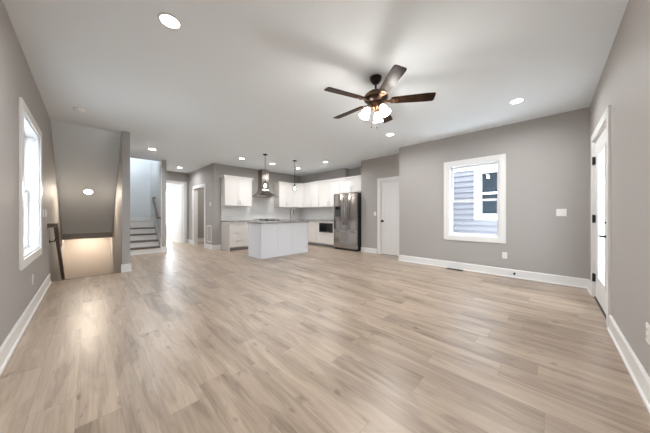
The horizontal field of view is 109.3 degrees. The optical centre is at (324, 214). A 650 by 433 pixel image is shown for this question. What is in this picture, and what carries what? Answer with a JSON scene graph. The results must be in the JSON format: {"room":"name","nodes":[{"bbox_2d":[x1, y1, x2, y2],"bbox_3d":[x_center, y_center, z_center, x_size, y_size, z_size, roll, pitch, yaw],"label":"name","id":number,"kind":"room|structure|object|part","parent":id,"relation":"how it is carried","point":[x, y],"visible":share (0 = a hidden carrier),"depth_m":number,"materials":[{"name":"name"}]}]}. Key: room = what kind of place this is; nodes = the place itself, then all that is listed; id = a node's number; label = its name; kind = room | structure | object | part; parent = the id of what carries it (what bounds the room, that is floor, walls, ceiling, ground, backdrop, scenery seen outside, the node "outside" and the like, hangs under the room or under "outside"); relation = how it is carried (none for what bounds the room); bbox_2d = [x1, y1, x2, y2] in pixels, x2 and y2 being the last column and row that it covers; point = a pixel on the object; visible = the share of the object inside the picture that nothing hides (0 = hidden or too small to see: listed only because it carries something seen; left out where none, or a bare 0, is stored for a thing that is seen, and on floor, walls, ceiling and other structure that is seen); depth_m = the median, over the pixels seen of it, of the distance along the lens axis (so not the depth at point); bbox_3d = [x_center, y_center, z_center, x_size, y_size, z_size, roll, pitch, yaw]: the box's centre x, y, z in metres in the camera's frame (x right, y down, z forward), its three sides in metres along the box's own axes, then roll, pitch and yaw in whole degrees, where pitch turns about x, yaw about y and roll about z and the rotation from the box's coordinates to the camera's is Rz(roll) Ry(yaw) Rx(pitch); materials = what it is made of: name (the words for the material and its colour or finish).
{"room":"empty living room","nodes":[
{"label":"empty living room","id":0,"kind":"room"},
{"bbox_2d":[0,0,63,345],"bbox_3d":[-3.779,1.048,2.942,10.680,5.340,0.150,0,0,44],"label":"wall","id":1,"kind":"structure","parent":0,"point":[17,290],"depth_m":2.09,"materials":[{"name":"grey paint"}]},
{"bbox_2d":[0,274,51,374],"bbox_3d":[-2.277,1.048,1.603,6.360,0.140,0.028,0,0,44],"label":"baseboard","id":2,"kind":"structure","parent":1,"relation":"attached to","point":[8,346],"depth_m":2.13,"materials":[{"name":"white paint"}]},
{"bbox_2d":[19,97,41,270],"bbox_3d":[-3.385,-0.287,2.573,1.340,1.630,0.170,0,0,44],"label":"window","id":3,"kind":"structure","parent":1,"relation":"in","point":[30,139],"depth_m":2.94,"materials":[{"name":"white paint"}]},
{"bbox_3d":[-3.410,0.057,2.548,1.124,0.727,0.030,0,0,44],"label":"sash","id":4,"kind":"part","parent":3,"relation":"part of","materials":[{"name":"white plastic"}]},
{"bbox_2d":[47,223,64,279],"bbox_3d":[-5.616,1.442,4.912,3.541,2.599,0.108,0,0,44],"label":"handrail","id":5,"kind":"object","parent":1,"relation":"attached to","point":[49,225],"visible":0.66,"depth_m":4.04,"materials":[{"name":"brown wood"}]},
{"bbox_3d":[-5.601,1.443,4.941,3.521,2.597,0.045,0,0,44],"label":"rail","id":6,"kind":"part","parent":5,"relation":"part of","materials":[{"name":"brown wood"}]},
{"bbox_2d":[62,232,111,239],"bbox_3d":[-6.224,0.428,6.065,0.100,0.400,0.910,0,0,44],"label":"trim","id":7,"kind":"structure","parent":1,"relation":"attached to","point":[106,234],"depth_m":6.00,"materials":[{"name":"grey paint"}]},
{"bbox_2d":[50,120,120,233],"bbox_3d":[-5.282,-0.717,5.147,2.530,2.410,0.910,0,0,44],"label":"ceiling","id":8,"kind":"structure","parent":0,"point":[85,157],"depth_m":4.91,"materials":[{"name":"white paint"}]},
{"bbox_2d":[83,189,93,193],"bbox_3d":[-5.328,-0.511,5.192,0.132,0.112,0.170,0,0,44],"label":"recessed light","id":9,"kind":"object","parent":8,"relation":"in","point":[86,191],"visible":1,"depth_m":5.18,"materials":[{"name":"white plastic"}]},
{"bbox_2d":[84,190,92,193],"bbox_3d":[-5.327,-0.510,5.191,0.108,0.092,0.136,0,0,44],"label":"diffuser","id":10,"kind":"object","parent":9,"relation":"attached to","point":[85,191],"depth_m":5.19,"materials":[{"name":"white plastic"}]},
{"bbox_2d":[64,237,109,278],"bbox_3d":[-6.732,2.103,6.560,0.100,3.230,0.910,0,0,44],"label":"wall","id":11,"kind":"structure","parent":0,"point":[91,256],"depth_m":6.50,"materials":[{"name":"beige paint"}]},
{"bbox_2d":[110,131,129,272],"bbox_3d":[-5.148,1.048,5.736,3.520,5.340,0.120,0,0,44],"label":"wall","id":12,"kind":"structure","parent":0,"point":[120,239],"depth_m":4.54,"materials":[{"name":"grey paint"}]},
{"bbox_2d":[52,272,119,281],"bbox_3d":[-4.253,1.139,4.154,0.030,0.049,0.865,0,0,44],"label":"trim","id":13,"kind":"structure","parent":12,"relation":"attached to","point":[117,272],"depth_m":4.11,"materials":[{"name":"brown wood"}]},
{"bbox_2d":[121,263,131,272],"bbox_3d":[-4.686,1.043,5.294,2.298,0.150,0.164,0,0,44],"label":"baseboard","id":14,"kind":"structure","parent":12,"relation":"attached to","point":[124,267],"depth_m":4.49,"materials":[{"name":"white paint"}]},
{"bbox_2d":[130,158,149,221],"bbox_3d":[-6.808,-1.832,7.371,0.120,4.700,1.965,0,0,44],"label":"wall","id":15,"kind":"structure","parent":0,"point":[139,168],"depth_m":7.82,"materials":[{"name":"white paint"}]},
{"bbox_2d":[135,184,180,240],"bbox_3d":[-7.056,-0.252,9.667,3.200,2.740,3.200,0,0,44],"label":"wall","id":16,"kind":"structure","parent":0,"point":[168,229],"depth_m":11.26,"materials":[{"name":"white paint"}]},
{"bbox_2d":[166,188,170,226],"bbox_3d":[-7.618,-0.332,11.333,0.170,1.880,1.180,0,0,44],"label":"door","id":17,"kind":"structure","parent":16,"relation":"in","point":[167,189],"depth_m":11.24,"materials":[{"name":"white paint"}]},
{"bbox_2d":[150,160,166,251],"bbox_3d":[-5.486,-1.532,7.550,2.003,5.300,0.158,0,0,44],"label":"wall","id":18,"kind":"structure","parent":0,"point":[155,166],"depth_m":6.97,"materials":[{"name":"white paint"}]},
{"bbox_2d":[152,197,160,218],"bbox_3d":[-5.188,-0.212,7.085,0.780,0.685,0.092,0,0,44],"label":"handrail","id":19,"kind":"object","parent":18,"relation":"attached to","point":[153,198],"visible":1,"depth_m":7.03,"materials":[{"name":"brown wood"}]},
{"bbox_2d":[166,171,203,238],"bbox_3d":[-4.279,-0.252,8.519,2.620,2.740,3.210,0,0,44],"label":"wall","id":20,"kind":"structure","parent":0,"point":[172,176],"depth_m":9.35,"materials":[{"name":"grey paint"}]},
{"bbox_2d":[166,180,186,242],"bbox_3d":[-6.129,-0.077,8.988,0.968,2.390,1.060,0,0,44],"label":"door","id":21,"kind":"structure","parent":20,"relation":"in","point":[178,218],"depth_m":9.12,"materials":[{"name":"white paint"}]},
{"bbox_3d":[-5.959,-0.018,9.276,0.820,2.248,0.044,0,0,32],"label":"panel","id":22,"kind":"part","parent":21,"relation":"part of","materials":[{"name":"white paint"}]},
{"bbox_2d":[188,163,216,244],"bbox_3d":[-4.406,-0.252,8.217,2.620,2.740,0.120,0,0,44],"label":"wall","id":23,"kind":"structure","parent":0,"point":[207,174],"depth_m":7.63,"materials":[{"name":"grey paint"}]},
{"bbox_2d":[193,183,205,247],"bbox_3d":[-4.446,0.033,8.240,1.330,2.170,0.142,0,0,44],"label":"door frame","id":24,"kind":"structure","parent":23,"relation":"in","point":[196,188],"depth_m":8.59,"materials":[{"name":"white paint"}]},
{"bbox_2d":[188,239,220,249],"bbox_3d":[-4.371,1.043,8.233,2.648,0.150,0.248,0,0,44],"label":"baseboard","id":25,"kind":"structure","parent":23,"relation":"attached to","point":[208,246],"depth_m":7.40,"materials":[{"name":"white paint"}]},
{"bbox_2d":[207,225,211,242],"bbox_3d":[-3.775,0.628,7.510,0.410,0.550,0.012,0,0,44],"label":"air vent","id":26,"kind":"object","parent":23,"relation":"in","point":[209,227],"visible":1,"depth_m":7.48,"materials":[{"name":"white plastic"}]},
{"bbox_2d":[217,164,300,244],"bbox_3d":[-2.272,-0.252,8.616,0.120,2.740,3.430,0,0,44],"label":"wall","id":27,"kind":"structure","parent":0,"point":[222,169],"depth_m":7.97,"materials":[{"name":"grey paint"}]},
{"bbox_2d":[219,175,253,206],"bbox_3d":[-2.905,-0.754,7.612,0.370,0.955,1.000,0,0,44],"label":"upper cabinet","id":28,"kind":"object","parent":27,"relation":"attached to","point":[235,190],"visible":1,"depth_m":7.44,"materials":[{"name":"white paint"}]},
{"bbox_3d":[-2.966,-0.718,7.359,0.019,0.866,0.446,0,0,44],"label":"door","id":29,"kind":"part","parent":28,"relation":"part of","materials":[{"name":"white paint"}]},
{"bbox_3d":[-2.905,-1.192,7.612,0.370,0.080,1.000,0,0,44],"label":"crown moulding","id":30,"kind":"part","parent":28,"relation":"part of","materials":[{"name":"white paint"}]},
{"bbox_3d":[-2.653,-0.718,7.681,0.019,0.866,0.446,0,0,44],"label":"door","id":31,"kind":"part","parent":28,"relation":"part of","materials":[{"name":"white paint"}]},
{"bbox_2d":[252,169,277,197],"bbox_3d":[-2.152,-1.119,8.289,0.506,1.003,0.756,0,0,44],"label":"range hood","id":32,"kind":"object","parent":27,"relation":"attached to","point":[263,174],"visible":1,"depth_m":8.25,"materials":[{"name":"silver metal"}]},
{"bbox_2d":[221,197,333,219],"bbox_3d":[-1.301,-0.225,7.750,2.480,0.835,3.315,0,0,44],"label":"backsplash","id":33,"kind":"structure","parent":27,"relation":"attached to","point":[261,208],"depth_m":8.61,"materials":[{"name":"tile"}]},
{"bbox_2d":[273,181,294,207],"bbox_3d":[-1.584,-0.754,8.968,0.370,0.955,0.745,0,0,44],"label":"upper cabinet","id":34,"kind":"object","parent":27,"relation":"attached to","point":[284,191],"visible":0.98,"depth_m":8.82,"materials":[{"name":"white paint"}]},
{"bbox_3d":[-1.593,-0.718,8.768,0.019,0.866,0.341,0,0,44],"label":"door","id":35,"kind":"part","parent":34,"relation":"part of","materials":[{"name":"white paint"}]},
{"bbox_3d":[-1.584,-1.192,8.968,0.370,0.080,0.745,0,0,44],"label":"crown moulding","id":36,"kind":"part","parent":34,"relation":"part of","materials":[{"name":"white paint"}]},
{"bbox_3d":[-1.353,-0.718,9.015,0.019,0.866,0.341,0,0,44],"label":"door","id":37,"kind":"part","parent":34,"relation":"part of","materials":[{"name":"white paint"}]},
{"bbox_2d":[294,183,303,207],"bbox_3d":[-1.033,-0.754,9.337,0.624,0.955,0.644,0,0,44],"label":"upper cabinet","id":38,"kind":"object","parent":27,"relation":"attached to","point":[299,194],"visible":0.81,"depth_m":9.14,"materials":[{"name":"white paint"}]},
{"bbox_2d":[2,0,628,175],"bbox_3d":[-2.359,-1.772,6.728,14.030,0.300,7.655,0,0,44],"label":"ceiling","id":39,"kind":"structure","parent":0,"point":[247,79],"depth_m":2.51,"materials":[{"name":"white paint"}]},
{"bbox_2d":[73,107,84,112],"bbox_3d":[-3.780,-1.603,3.543,0.132,0.037,0.132,0,0,44],"label":"smoke detector","id":40,"kind":"object","parent":39,"relation":"attached to","point":[77,109],"visible":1,"depth_m":3.52,"materials":[{"name":"white plastic"}]},
{"bbox_2d":[158,12,181,29],"bbox_3d":[-1.299,-1.618,1.932,0.170,0.008,0.170,0,0,44],"label":"recessed light","id":41,"kind":"object","parent":39,"relation":"in","point":[169,20],"visible":1,"depth_m":1.92,"materials":[{"name":"white plastic"}]},
{"bbox_2d":[160,15,179,27],"bbox_3d":[-1.299,-1.619,1.932,0.136,0.006,0.136,0,0,44],"label":"diffuser","id":42,"kind":"object","parent":41,"relation":"attached to","point":[170,21],"depth_m":1.93,"materials":[{"name":"white plastic"}]},
{"bbox_2d":[263,154,267,187],"bbox_3d":[-1.615,-1.167,6.223,0.124,0.910,0.124,0,0,44],"label":"pendant light","id":43,"kind":"object","parent":39,"relation":"hanging from","point":[265,183],"visible":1,"depth_m":6.20,"materials":[{"name":"glass"}]},
{"bbox_2d":[324,64,435,128],"bbox_3d":[0.574,-1.323,2.764,1.227,0.598,1.271,0,0,44],"label":"ceiling fan","id":44,"kind":"object","parent":39,"relation":"hanging from","point":[375,98],"visible":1,"depth_m":2.65,"materials":[{"name":"brown wood"}]},
{"bbox_3d":[0.227,-1.337,2.551,0.480,0.036,0.130,0,0,-26],"label":"blade","id":45,"kind":"part","parent":44,"relation":"part of","materials":[{"name":"brown wood"}]},
{"bbox_3d":[0.319,-1.337,3.035,0.483,0.036,0.131,0,0,44],"label":"blade","id":46,"kind":"part","parent":44,"relation":"part of","materials":[{"name":"brown wood"}]},
{"bbox_3d":[0.461,-1.193,2.718,0.121,0.138,0.123,0,0,44],"label":"lamp shade","id":47,"kind":"part","parent":44,"relation":"part of","materials":[{"name":"white glass"}]},
{"bbox_3d":[0.655,-1.193,2.856,0.122,0.138,0.127,0,0,44],"label":"lamp shade","id":48,"kind":"part","parent":44,"relation":"part of","materials":[{"name":"white glass"}]},
{"bbox_3d":[0.679,-1.193,2.620,0.128,0.138,0.123,0,0,44],"label":"lamp shade","id":49,"kind":"part","parent":44,"relation":"part of","materials":[{"name":"white glass"}]},
{"bbox_3d":[0.798,-1.337,3.096,0.130,0.036,0.480,0,0,28],"label":"blade","id":50,"kind":"part","parent":44,"relation":"part of","materials":[{"name":"brown wood"}]},
{"bbox_3d":[0.656,-1.337,2.319,0.130,0.036,0.480,0,0,-8],"label":"blade","id":51,"kind":"part","parent":44,"relation":"part of","materials":[{"name":"brown wood"}]},
{"bbox_3d":[1.009,-1.337,2.656,0.480,0.036,0.130,0,0,10],"label":"blade","id":52,"kind":"part","parent":44,"relation":"part of","materials":[{"name":"brown wood"}]},
{"bbox_2d":[509,98,524,103],"bbox_3d":[2.740,-1.618,3.292,0.170,0.008,0.170,0,0,44],"label":"recessed light","id":53,"kind":"object","parent":39,"relation":"in","point":[518,100],"visible":1,"depth_m":3.27,"materials":[{"name":"white plastic"}]},
{"bbox_2d":[511,99,522,103],"bbox_3d":[2.740,-1.619,3.292,0.136,0.006,0.136,0,0,44],"label":"diffuser","id":54,"kind":"object","parent":53,"relation":"attached to","point":[515,101],"depth_m":3.30,"materials":[{"name":"white plastic"}]},
{"bbox_2d":[0,237,649,432],"bbox_3d":[-2.359,1.243,6.728,14.030,0.250,7.655,0,0,44],"label":"floor","id":55,"kind":"structure","parent":0,"point":[195,338],"depth_m":1.88,"materials":[{"name":"brown wood"}]},
{"bbox_2d":[130,217,160,254],"bbox_3d":[-5.769,0.603,7.070,1.788,1.030,0.920,0,0,44],"label":"staircase","id":56,"kind":"structure","parent":55,"relation":"on","point":[147,237],"depth_m":6.91,"materials":[{"name":"white paint"}]},
{"bbox_2d":[221,222,245,250],"bbox_3d":[-2.920,0.675,7.384,0.650,0.885,0.538,0,0,44],"label":"base cabinet","id":57,"kind":"object","parent":55,"relation":"on","point":[233,234],"visible":1,"depth_m":7.19,"materials":[{"name":"white paint"}]},
{"bbox_3d":[-3.113,0.675,7.209,0.619,0.885,0.018,0,0,44],"label":"panel","id":58,"kind":"part","parent":57,"relation":"part of","materials":[{"name":"white paint"}]},
{"bbox_3d":[-2.710,0.365,7.192,0.019,0.242,0.509,0,0,44],"label":"drawer","id":59,"kind":"part","parent":57,"relation":"part of","materials":[{"name":"white paint"}]},
{"bbox_3d":[-2.710,0.616,7.192,0.019,0.242,0.509,0,0,44],"label":"drawer","id":60,"kind":"part","parent":57,"relation":"part of","materials":[{"name":"white paint"}]},
{"bbox_3d":[-2.710,0.873,7.192,0.019,0.257,0.509,0,0,44],"label":"drawer","id":61,"kind":"part","parent":57,"relation":"part of","materials":[{"name":"white paint"}]},
{"bbox_2d":[221,220,261,221],"bbox_3d":[-2.738,0.214,7.576,0.646,0.033,1.080,0,0,44],"label":"countertop","id":62,"kind":"structure","parent":57,"relation":"on","point":[229,220],"depth_m":7.57,"materials":[{"name":"stone"}]},
{"bbox_2d":[245,221,260,248],"bbox_3d":[-2.546,0.675,7.769,0.650,0.885,0.535,0,0,44],"label":"base cabinet","id":63,"kind":"object","parent":55,"relation":"on","point":[246,246],"visible":0.19,"depth_m":7.41,"materials":[{"name":"white paint"}]},
{"bbox_3d":[-2.434,0.713,7.476,0.019,0.577,0.260,0,0,44],"label":"door","id":64,"kind":"part","parent":63,"relation":"part of","materials":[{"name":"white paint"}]},
{"bbox_2d":[254,219,279,221],"bbox_3d":[-2.073,0.639,8.220,0.694,0.958,0.760,0,0,44],"label":"range","id":65,"kind":"object","parent":55,"relation":"on","point":[254,219],"visible":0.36,"depth_m":7.95,"materials":[{"name":"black metal"}]},
{"bbox_2d":[248,222,307,258],"bbox_3d":[-1.283,0.675,6.535,0.640,0.885,1.570,0,0,44],"label":"kitchen island","id":66,"kind":"object","parent":55,"relation":"on","point":[271,240],"visible":0.92,"depth_m":6.14,"materials":[{"name":"white paint"}]},
{"bbox_3d":[-1.827,0.675,5.977,0.640,0.885,0.012,0,0,44],"label":"panel","id":67,"kind":"part","parent":66,"relation":"part of","materials":[{"name":"white paint"}]},
{"bbox_2d":[247,221,309,223],"bbox_3d":[-1.282,0.214,6.534,0.705,0.033,1.640,0,0,44],"label":"island countertop","id":68,"kind":"structure","parent":66,"relation":"on","point":[262,222],"depth_m":6.25,"materials":[{"name":"stone"}]},
{"bbox_2d":[308,221,319,245],"bbox_3d":[-0.249,0.675,8.564,0.590,0.885,0.660,0,0,44],"label":"base cabinet","id":69,"kind":"object","parent":55,"relation":"on","point":[312,225],"visible":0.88,"depth_m":8.31,"materials":[{"name":"white paint"}]},
{"bbox_3d":[-0.556,0.623,8.459,0.286,0.757,0.019,0,0,44],"label":"door","id":70,"kind":"part","parent":69,"relation":"part of","materials":[{"name":"white paint"}]},
{"bbox_3d":[-0.346,0.623,8.255,0.286,0.757,0.019,0,0,44],"label":"door","id":71,"kind":"part","parent":69,"relation":"part of","materials":[{"name":"white paint"}]},
{"bbox_2d":[318,221,334,247],"bbox_3d":[0.234,0.675,8.093,0.760,0.885,0.660,0,0,44],"label":"base cabinet","id":72,"kind":"object","parent":55,"relation":"on","point":[325,239],"visible":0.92,"depth_m":7.89,"materials":[{"name":"white paint"}]},
{"bbox_2d":[280,219,333,221],"bbox_3d":[-0.654,0.214,8.397,2.486,0.033,1.465,0,0,44],"label":"countertop","id":73,"kind":"structure","parent":72,"relation":"on","point":[283,219],"depth_m":8.66,"materials":[{"name":"stone"}]},
{"bbox_2d":[319,223,332,232],"bbox_3d":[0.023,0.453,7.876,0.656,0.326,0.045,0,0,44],"label":"microwave","id":74,"kind":"object","parent":72,"relation":"in","point":[323,227],"visible":1,"depth_m":7.84,"materials":[{"name":"silver metal"}]},
{"bbox_3d":[0.033,0.438,7.886,0.760,0.410,0.019,0,0,44],"label":"frame","id":75,"kind":"part","parent":72,"relation":"part of","materials":[{"name":"white paint"}]},
{"bbox_3d":[0.033,0.826,7.886,0.749,0.352,0.019,0,0,44],"label":"drawer","id":76,"kind":"part","parent":72,"relation":"part of","materials":[{"name":"white paint"}]},
{"bbox_2d":[334,192,360,251],"bbox_3d":[0.872,0.226,7.477,0.931,1.785,0.913,0,0,44],"label":"refrigerator","id":77,"kind":"object","parent":55,"relation":"on","point":[347,207],"visible":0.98,"depth_m":7.12,"materials":[{"name":"silver metal"}]},
{"bbox_3d":[0.462,-0.098,7.391,0.464,1.112,0.068,0,0,44],"label":"door","id":78,"kind":"part","parent":77,"relation":"part of","materials":[{"name":"silver metal"}]},
{"bbox_3d":[0.629,0.757,7.227,0.931,0.582,0.070,0,0,44],"label":"freezer drawer","id":79,"kind":"part","parent":77,"relation":"part of","materials":[{"name":"silver metal"}]},
{"bbox_3d":[0.797,-0.098,7.065,0.464,1.112,0.068,0,0,44],"label":"door","id":80,"kind":"part","parent":77,"relation":"part of","materials":[{"name":"silver metal"}]},
{"bbox_2d":[301,167,360,219],"bbox_3d":[0.290,-0.252,8.737,3.620,2.740,0.320,0,0,44],"label":"wall","id":81,"kind":"structure","parent":0,"point":[345,172],"depth_m":8.56,"materials":[{"name":"grey paint"}]},
{"bbox_2d":[303,181,318,207],"bbox_3d":[-0.436,-0.754,8.946,0.870,0.955,0.390,0,0,44],"label":"upper cabinet","id":82,"kind":"object","parent":81,"relation":"attached to","point":[311,189],"visible":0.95,"depth_m":8.81,"materials":[{"name":"white paint"}]},
{"bbox_3d":[-0.689,-0.718,8.993,0.426,0.866,0.019,0,0,44],"label":"door","id":83,"kind":"part","parent":82,"relation":"part of","materials":[{"name":"white paint"}]},
{"bbox_3d":[-0.533,-1.192,8.846,0.870,0.080,0.112,0,0,44],"label":"crown moulding","id":84,"kind":"part","parent":82,"relation":"part of","materials":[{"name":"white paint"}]},
{"bbox_3d":[-0.381,-0.718,8.694,0.426,0.866,0.019,0,0,44],"label":"door","id":85,"kind":"part","parent":82,"relation":"part of","materials":[{"name":"white paint"}]},
{"bbox_2d":[318,178,339,206],"bbox_3d":[0.241,-0.754,8.286,1.020,0.955,0.390,0,0,44],"label":"upper cabinet","id":86,"kind":"object","parent":81,"relation":"attached to","point":[327,188],"visible":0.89,"depth_m":8.19,"materials":[{"name":"white paint"}]},
{"bbox_3d":[-0.039,-0.718,8.360,0.501,0.866,0.019,0,0,44],"label":"door","id":87,"kind":"part","parent":86,"relation":"part of","materials":[{"name":"white paint"}]},
{"bbox_3d":[0.144,-1.192,8.187,1.020,0.080,0.112,0,0,44],"label":"crown moulding","id":88,"kind":"part","parent":86,"relation":"part of","materials":[{"name":"white paint"}]},
{"bbox_3d":[0.322,-0.718,8.008,0.501,0.866,0.019,0,0,44],"label":"door","id":89,"kind":"part","parent":86,"relation":"part of","materials":[{"name":"white paint"}]},
{"bbox_2d":[339,175,360,193],"bbox_3d":[1.041,-0.972,7.647,1.012,0.520,0.590,0,0,44],"label":"upper cabinet","id":90,"kind":"object","parent":81,"relation":"attached to","point":[352,184],"visible":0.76,"depth_m":7.47,"materials":[{"name":"white paint"}]},
{"bbox_3d":[0.693,-0.935,7.647,0.497,0.431,0.019,0,0,44],"label":"door","id":91,"kind":"part","parent":90,"relation":"part of","materials":[{"name":"white paint"}]},
{"bbox_3d":[0.874,-1.192,7.476,1.012,0.080,0.112,0,0,44],"label":"crown moulding","id":92,"kind":"part","parent":90,"relation":"part of","materials":[{"name":"white paint"}]},
{"bbox_3d":[1.051,-0.935,7.298,0.497,0.431,0.019,0,0,44],"label":"door","id":93,"kind":"part","parent":90,"relation":"part of","materials":[{"name":"white paint"}]},
{"bbox_2d":[361,154,398,253],"bbox_3d":[1.904,-0.252,6.754,1.460,2.740,0.868,0,0,44],"label":"wall","id":94,"kind":"structure","parent":0,"point":[373,169],"depth_m":6.72,"materials":[{"name":"grey paint"}]},
{"bbox_2d":[377,176,398,255],"bbox_3d":[1.846,0.048,6.291,0.893,2.140,0.172,0,0,44],"label":"door","id":95,"kind":"structure","parent":94,"relation":"in","point":[387,191],"depth_m":6.36,"materials":[{"name":"white paint"}]},
{"bbox_2d":[399,107,588,278],"bbox_3d":[3.110,-0.252,4.761,3.050,2.740,0.600,0,0,44],"label":"wall","id":96,"kind":"structure","parent":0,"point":[547,158],"depth_m":4.02,"materials":[{"name":"grey paint"}]},
{"bbox_2d":[444,154,505,243],"bbox_3d":[2.951,-0.287,4.587,1.045,1.630,0.170,0,0,44],"label":"window","id":97,"kind":"structure","parent":96,"relation":"attached to","point":[449,167],"depth_m":4.50,"materials":[{"name":"white paint"}]},
{"bbox_3d":[3.000,-0.630,4.637,0.829,0.727,0.030,0,0,44],"label":"sash","id":98,"kind":"part","parent":97,"relation":"part of","materials":[{"name":"white plastic"}]},
{"bbox_3d":[2.976,0.057,4.612,0.829,0.727,0.030,0,0,44],"label":"sash","id":99,"kind":"part","parent":97,"relation":"part of","materials":[{"name":"white plastic"}]},
{"bbox_2d":[398,255,587,287],"bbox_3d":[3.042,1.048,4.723,3.062,0.140,0.508,0,0,44],"label":"baseboard","id":100,"kind":"structure","parent":96,"relation":"attached to","point":[541,277],"depth_m":4.19,"materials":[{"name":"white paint"}]},
{"bbox_2d":[502,252,506,258],"bbox_3d":[3.263,0.743,4.186,0.072,0.115,0.010,0,0,44],"label":"electrical outlet","id":101,"kind":"object","parent":96,"relation":"attached to","point":[504,254],"visible":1,"depth_m":4.19,"materials":[{"name":"white plastic"}]},
{"bbox_2d":[556,209,566,215],"bbox_3d":[3.778,-0.032,3.684,0.115,0.115,0.010,0,0,44],"label":"light switch","id":102,"kind":"object","parent":96,"relation":"attached to","point":[559,212],"visible":1,"depth_m":3.68,"materials":[{"name":"white plastic"}]},
{"bbox_2d":[589,0,649,376],"bbox_3d":[2.045,-0.252,1.375,0.150,2.740,6.035,0,0,44],"label":"wall","id":103,"kind":"structure","parent":0,"point":[624,82],"depth_m":1.73,"materials":[{"name":"grey paint"}]},
{"bbox_2d":[591,105,610,326],"bbox_3d":[3.288,0.021,2.688,0.203,2.195,1.310,0,0,44],"label":"door","id":104,"kind":"structure","parent":103,"relation":"in","point":[601,143],"depth_m":2.85,"materials":[{"name":"white paint"}]},
{"bbox_3d":[3.276,0.068,2.700,0.061,2.060,1.080,0,0,44],"label":"panel","id":105,"kind":"part","parent":104,"relation":"part of","materials":[{"name":"white paint"}]},
{"bbox_2d":[587,279,649,412],"bbox_3d":[1.989,1.048,1.445,0.028,0.140,5.715,0,0,44],"label":"baseboard","id":106,"kind":"structure","parent":103,"relation":"attached to","point":[637,372],"depth_m":1.63,"materials":[{"name":"white paint"}]},
{"bbox_2d":[646,322,649,344],"bbox_3d":[1.952,0.718,1.393,0.010,0.115,0.072,0,0,44],"label":"electrical outlet","id":107,"kind":"object","parent":103,"relation":"attached to","point":[647,323],"visible":1,"depth_m":1.39,"materials":[{"name":"white plastic"}]},
{"label":"outside","id":108,"kind":"structure","parent":0,"visible":0},
{"bbox_3d":[-0.092,1.593,7.070,70.000,0.250,70.000,0,0,44],"label":"ground","id":109,"kind":"structure","parent":108,"visible":0},
{"bbox_2d":[453,164,496,234],"bbox_3d":[5.878,-2.207,8.898,12.400,7.350,6.050,0,0,44],"label":"house","id":110,"kind":"structure","parent":109,"relation":"on","point":[475,217],"depth_m":6.80,"materials":[{"name":"grey"}]},
{"bbox_3d":[4.909,-0.612,6.478,0.830,1.180,0.010,0,0,44],"label":"pane","id":111,"kind":"part","parent":110,"relation":"part of","materials":[{"name":"clear glass"}]}
]}

